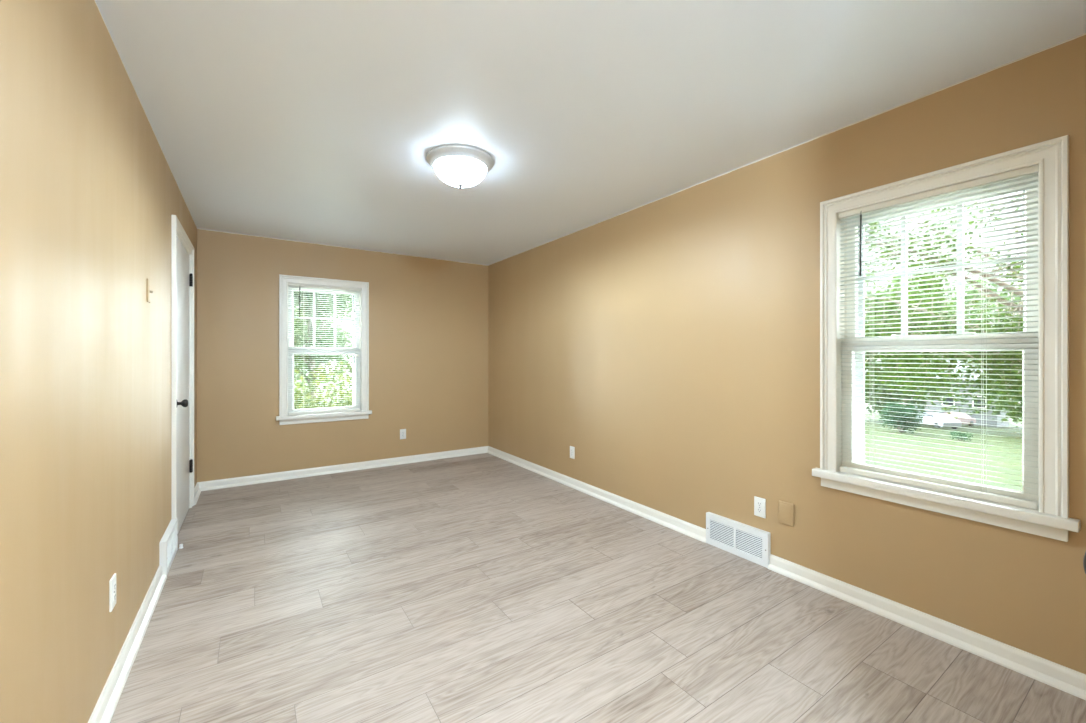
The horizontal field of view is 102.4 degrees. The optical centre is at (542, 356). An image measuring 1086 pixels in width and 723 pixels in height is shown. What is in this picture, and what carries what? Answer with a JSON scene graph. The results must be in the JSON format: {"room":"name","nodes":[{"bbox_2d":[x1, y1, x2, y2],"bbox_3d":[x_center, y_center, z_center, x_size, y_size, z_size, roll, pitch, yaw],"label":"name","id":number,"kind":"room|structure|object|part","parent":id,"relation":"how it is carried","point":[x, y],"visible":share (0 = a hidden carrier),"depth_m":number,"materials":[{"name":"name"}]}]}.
{"room":"empty bedroom","nodes":[
{"label":"empty bedroom","id":0,"kind":"room"},
{"bbox_2d":[0,0,196,722],"bbox_3d":[-1.471,0.029,1.266,0.170,2.440,6.575,0,0,-33],"label":"wall","id":1,"kind":"structure","parent":0,"point":[90,194],"depth_m":1.28,"materials":[{"name":"beige paint"}]},
{"bbox_2d":[109,573,115,611],"bbox_3d":[-1.605,0.881,1.631,0.009,0.115,0.070,0,0,-33],"label":"wall outlet","id":2,"kind":"object","parent":1,"relation":"attached to","point":[112,583],"visible":1,"depth_m":1.61,"materials":[{"name":"white plastic"}]},
{"bbox_2d":[88,482,200,722],"bbox_3d":[-1.433,1.210,1.393,0.033,0.079,6.405,0,0,-33],"label":"baseboard","id":3,"kind":"structure","parent":1,"relation":"attached to","point":[104,709],"depth_m":1.77,"materials":[{"name":"white wood"}]},
{"bbox_2d":[147,278,152,302],"bbox_3d":[-1.967,-0.328,2.189,0.020,0.115,0.070,0,0,-33],"label":"light switch","id":4,"kind":"object","parent":1,"relation":"attached to","point":[149,291],"visible":1,"depth_m":2.18,"materials":[{"name":"beige plastic"}]},
{"bbox_3d":[-1.973,-0.328,2.185,0.006,0.115,0.070,0,0,-33],"label":"plate","id":5,"kind":"part","parent":4,"relation":"part of","materials":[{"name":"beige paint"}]},
{"bbox_2d":[159,518,177,575],"bbox_3d":[-2.253,1.146,2.632,0.032,0.202,0.422,0,0,-33],"label":"air vent","id":6,"kind":"object","parent":1,"relation":"in","point":[168,545],"visible":0.99,"depth_m":2.56,"materials":[{"name":"white metal"}]},
{"bbox_2d":[172,215,193,532],"bbox_3d":[-2.710,0.169,3.201,0.238,2.160,1.020,0,0,-33],"label":"door","id":7,"kind":"structure","parent":1,"relation":"in","point":[182,247],"depth_m":3.24,"materials":[{"name":"white paint"}]},
{"bbox_3d":[-2.450,0.319,2.962,0.069,0.062,0.062,0,0,-33],"label":"knob","id":8,"kind":"part","parent":7,"relation":"part of","materials":[{"name":"black metal"}]},
{"bbox_2d":[197,228,487,481],"bbox_3d":[-2.011,0.029,4.952,3.335,2.440,0.170,0,0,-33],"label":"wall","id":9,"kind":"structure","parent":0,"point":[428,317],"depth_m":4.74,"materials":[{"name":"beige paint"}]},
{"bbox_2d":[276,274,371,424],"bbox_3d":[-2.352,-0.066,4.713,0.912,1.520,0.252,0,0,-33],"label":"window","id":10,"kind":"structure","parent":9,"relation":"in","point":[286,344],"depth_m":4.67,"materials":[{"name":"white paint"}]},
{"bbox_3d":[-2.368,-0.399,4.738,0.702,0.701,0.033,0,0,-33],"label":"sash","id":11,"kind":"part","parent":10,"relation":"part of","materials":[{"name":"white paint"}]},
{"bbox_3d":[-2.309,0.623,4.649,0.912,0.038,0.097,0,0,-33],"label":"sill","id":12,"kind":"part","parent":10,"relation":"part of","materials":[{"name":"white wood"}]},
{"bbox_3d":[-2.395,-0.071,4.779,0.706,1.360,0.012,0,0,-33],"label":"storm frame","id":13,"kind":"part","parent":10,"relation":"part of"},
{"bbox_3d":[-2.346,0.260,4.704,0.702,0.695,0.034,0,0,-33],"label":"sash","id":14,"kind":"part","parent":10,"relation":"part of","materials":[{"name":"white paint"}]},
{"bbox_2d":[288,283,360,414],"bbox_3d":[-2.317,-0.073,4.661,0.700,1.354,0.041,0,0,-33],"label":"window blind","id":15,"kind":"object","parent":10,"relation":"attached to","point":[299,286],"visible":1,"depth_m":4.65,"materials":[{"name":"plastic"}]},
{"bbox_3d":[-2.322,0.589,4.668,0.694,0.028,0.026,0,0,-33],"label":"rail","id":16,"kind":"part","parent":15,"relation":"part of","materials":[{"name":"white plastic"}]},
{"bbox_2d":[198,446,487,490],"bbox_3d":[-1.955,1.210,4.867,2.995,0.079,0.033,0,0,-33],"label":"baseboard","id":17,"kind":"structure","parent":9,"relation":"attached to","point":[278,476],"depth_m":4.66,"materials":[{"name":"white wood"}]},
{"bbox_2d":[400,429,405,438],"bbox_3d":[-1.633,0.907,5.094,0.070,0.115,0.009,0,0,-33],"label":"wall outlet","id":18,"kind":"object","parent":9,"relation":"attached to","point":[402,431],"visible":1,"depth_m":5.09,"materials":[{"name":"white plastic"}]},
{"bbox_2d":[95,0,1085,264],"bbox_3d":[-0.198,-1.266,2.210,3.335,0.150,6.745,0,0,-33],"label":"ceiling","id":19,"kind":"structure","parent":0,"point":[311,121],"depth_m":1.96,"materials":[{"name":"white paint"}]},
{"bbox_2d":[426,145,493,188],"bbox_3d":[-0.501,-1.105,2.653,0.401,0.173,0.401,0,0,-33],"label":"ceiling lamp","id":20,"kind":"object","parent":19,"relation":"attached to","point":[461,166],"visible":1,"depth_m":2.54,"materials":[{"name":"white glass"}]},
{"bbox_3d":[-0.501,-1.098,2.653,0.317,0.106,0.317,0,0,-33],"label":"lamp shade","id":21,"kind":"part","parent":20,"relation":"part of","materials":[{"name":"white glass"}]},
{"bbox_2d":[110,453,1085,722],"bbox_3d":[-0.198,1.309,2.210,3.335,0.120,6.745,0,0,-33],"label":"floor","id":22,"kind":"structure","parent":0,"point":[483,587],"depth_m":2.00,"materials":[{"name":"grey wood"}]},
{"bbox_2d":[488,33,1085,673],"bbox_3d":[0.767,0.029,3.619,0.170,2.440,5.118,0,0,-33],"label":"wall","id":23,"kind":"structure","parent":0,"point":[672,341],"depth_m":2.60,"materials":[{"name":"beige paint"}]},
{"bbox_2d":[570,446,574,458],"bbox_3d":[0.280,0.923,4.195,0.009,0.115,0.070,0,0,-33],"label":"wall outlet","id":24,"kind":"object","parent":23,"relation":"attached to","point":[572,449],"visible":1,"depth_m":4.19,"materials":[{"name":"white plastic"}]},
{"bbox_2d":[706,512,770,567],"bbox_3d":[1.219,1.146,2.753,0.032,0.202,0.422,0,0,-33],"label":"air vent","id":25,"kind":"object","parent":23,"relation":"in","point":[753,544],"visible":1,"depth_m":2.73,"materials":[{"name":"white metal"}]},
{"bbox_2d":[754,496,765,517],"bbox_3d":[1.309,0.911,2.637,0.009,0.115,0.070,0,0,-33],"label":"wall outlet","id":26,"kind":"object","parent":23,"relation":"attached to","point":[759,503],"visible":1,"depth_m":2.63,"materials":[{"name":"white plastic"}]},
{"bbox_2d":[487,446,1085,699],"bbox_3d":[0.682,1.210,3.563,0.033,0.079,5.118,0,0,-33],"label":"baseboard","id":27,"kind":"structure","parent":23,"relation":"attached to","point":[1063,678],"depth_m":2.09,"materials":[{"name":"white wood"}]},
{"bbox_2d":[779,500,793,526],"bbox_3d":[1.395,0.901,2.505,0.012,0.126,0.086,0,0,-33],"label":"blank plate","id":28,"kind":"object","parent":23,"relation":"attached to","point":[786,510],"visible":1,"depth_m":2.50,"materials":[{"name":"beige plastic"}]},
{"bbox_2d":[812,135,1080,541],"bbox_3d":[1.801,-0.066,2.036,0.252,1.520,0.912,0,0,-33],"label":"window","id":29,"kind":"structure","parent":23,"relation":"in","point":[1051,519],"depth_m":1.84,"materials":[{"name":"white paint"}]},
{"bbox_2d":[839,165,1038,509],"bbox_3d":[1.748,-0.073,2.002,0.041,1.354,0.700,0,0,-33],"label":"window blind","id":30,"kind":"object","parent":29,"relation":"attached to","point":[1023,503],"visible":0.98,"depth_m":1.93,"materials":[{"name":"plastic"}]},
{"bbox_3d":[1.755,0.589,2.006,0.026,0.028,0.694,0,0,-33],"label":"rail","id":31,"kind":"part","parent":30,"relation":"part of","materials":[{"name":"white plastic"}]},
{"bbox_3d":[1.752,-0.075,2.009,0.026,1.304,0.413,0,0,-33],"label":"ladder cord","id":32,"kind":"part","parent":30,"relation":"part of","materials":[{"name":"white fabric"}]},
{"bbox_3d":[1.866,-0.071,2.079,0.012,1.360,0.706,0,0,-33],"label":"storm frame","id":33,"kind":"part","parent":29,"relation":"part of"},
{"bbox_3d":[1.792,0.260,2.030,0.034,0.695,0.702,0,0,-33],"label":"sash","id":34,"kind":"part","parent":29,"relation":"part of","materials":[{"name":"white paint"}]},
{"bbox_3d":[1.825,-0.399,2.053,0.033,0.701,0.702,0,0,-33],"label":"sash","id":35,"kind":"part","parent":29,"relation":"part of","materials":[{"name":"white paint"}]},
{"bbox_3d":[1.736,0.623,1.994,0.097,0.038,0.912,0,0,-33],"label":"sill","id":36,"kind":"part","parent":29,"relation":"part of","materials":[{"name":"white wood"}]},
{"bbox_3d":[1.531,0.029,0.985,1.801,2.440,0.120,0,0,-33],"label":"wall","id":37,"kind":"structure","parent":0,"visible":0},
{"bbox_2d":[1083,552,1085,573],"bbox_3d":[1.174,0.183,0.789,0.912,2.131,0.188,0,0,-33],"label":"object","id":38,"kind":"structure","parent":37,"relation":"in","point":[1084,558],"depth_m":0.69,"materials":[{"name":"black metal"}]},
{"label":"outside","id":39,"kind":"structure","parent":0,"visible":0},
{"bbox_2d":[294,375,1021,490],"bbox_3d":[34.850,8.244,47.016,170.000,9.590,160.000,0,0,-33],"label":"lawn","id":40,"kind":"structure","parent":39,"point":[874,424],"depth_m":26.30,"materials":[{"name":"green plant"}]},
{"bbox_2d":[294,304,342,391],"bbox_3d":[-20.751,-0.524,36.294,7.164,8.548,7.897,0,0,40],"label":"tree","id":41,"kind":"object","parent":40,"relation":"on","point":[298,378],"visible":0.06,"depth_m":36.44,"materials":[{"name":"green plant"}]},
{"bbox_2d":[294,291,351,401],"bbox_3d":[-11.361,-1.019,21.487,5.523,9.543,5.831,0,0,-33],"label":"tree","id":42,"kind":"object","parent":40,"relation":"on","point":[307,337],"visible":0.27,"depth_m":21.03,"materials":[{"name":"green plant"}]},
{"bbox_2d":[294,362,351,408],"bbox_3d":[-4.731,1.730,8.873,3.900,3.784,3.976,0,0,-33],"label":"leafy shrub","id":43,"kind":"object","parent":40,"relation":"on","point":[308,400],"visible":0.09,"depth_m":8.90,"materials":[{"name":"green plant"}]},
{"bbox_2d":[878,401,924,433],"bbox_3d":[30.566,5.197,37.231,3.082,2.826,3.183,0,0,-33],"label":"shrub","id":44,"kind":"object","parent":40,"relation":"on","point":[897,411],"visible":0.92,"depth_m":36.77,"materials":[{"name":"green plant"}]},
{"bbox_3d":[30.563,5.690,37.227,1.424,1.840,1.468,0,0,-33],"label":"stem","id":45,"kind":"part","parent":44,"relation":"part of","materials":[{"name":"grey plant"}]},
{"bbox_2d":[865,267,961,416],"bbox_3d":[40.399,-0.944,50.635,11.712,17.659,11.957,0,0,-33],"label":"tree","id":46,"kind":"object","parent":40,"relation":"on","point":[886,397],"visible":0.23,"depth_m":48.71,"materials":[{"name":"green plant"}]},
{"bbox_2d":[916,412,961,428],"bbox_3d":[41.447,6.709,46.103,1.800,1.460,4.400,0,0,7],"label":"car","id":47,"kind":"object","parent":40,"relation":"on","point":[931,415],"visible":0.68,"depth_m":45.00,"materials":[{"name":"silver metal"}]},
{"bbox_2d":[881,279,1005,404],"bbox_3d":[62.924,-0.743,68.430,15.984,21.174,16.768,0,0,-33],"label":"tree","id":48,"kind":"object","parent":40,"relation":"on","point":[978,281],"visible":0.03,"depth_m":64.53,"materials":[{"name":"green plant"}]},
{"bbox_2d":[865,192,1022,426],"bbox_3d":[9.648,-1.011,8.935,9.330,11.010,7.100,0,0,32],"label":"broadleaf tree","id":49,"kind":"object","parent":40,"relation":"on","point":[1009,378],"visible":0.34,"depth_m":9.60,"materials":[{"name":"green plant"}]},
{"bbox_2d":[906,360,1008,427],"bbox_3d":[52.912,4.989,55.961,7.000,9.000,9.500,0,0,-33],"label":"house","id":50,"kind":"structure","parent":40,"relation":"on","point":[1003,415],"depth_m":52.84,"materials":[{"name":"grey"}]},
{"bbox_3d":[50.355,5.437,54.270,0.030,1.200,1.000,0,0,-33],"label":"pane","id":51,"kind":"part","parent":50,"relation":"part of","materials":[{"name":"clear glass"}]},
{"bbox_3d":[51.902,5.437,51.930,0.030,1.200,1.000,0,0,-33],"label":"pane","id":52,"kind":"part","parent":50,"relation":"part of","materials":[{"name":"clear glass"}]},
{"bbox_2d":[944,412,975,425],"bbox_3d":[46.507,7.129,49.329,4.400,1.460,1.800,0,0,-18],"label":"car","id":53,"kind":"object","parent":40,"relation":"on","point":[965,419],"visible":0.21,"depth_m":48.74,"materials":[{"name":"white paint"}]},
{"bbox_2d":[948,431,972,441],"bbox_3d":[31.174,6.004,32.632,1.425,0.870,1.485,0,0,-33],"label":"shrub","id":54,"kind":"object","parent":40,"relation":"on","point":[958,434],"visible":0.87,"depth_m":32.47,"materials":[{"name":"green plant"}]},
{"bbox_2d":[973,287,1022,423],"bbox_3d":[48.402,-0.072,42.036,10.928,16.194,10.239,0,0,-33],"label":"tree","id":55,"kind":"object","parent":40,"relation":"on","point":[1009,408],"visible":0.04,"depth_m":43.06,"materials":[{"name":"green plant"}]}
]}

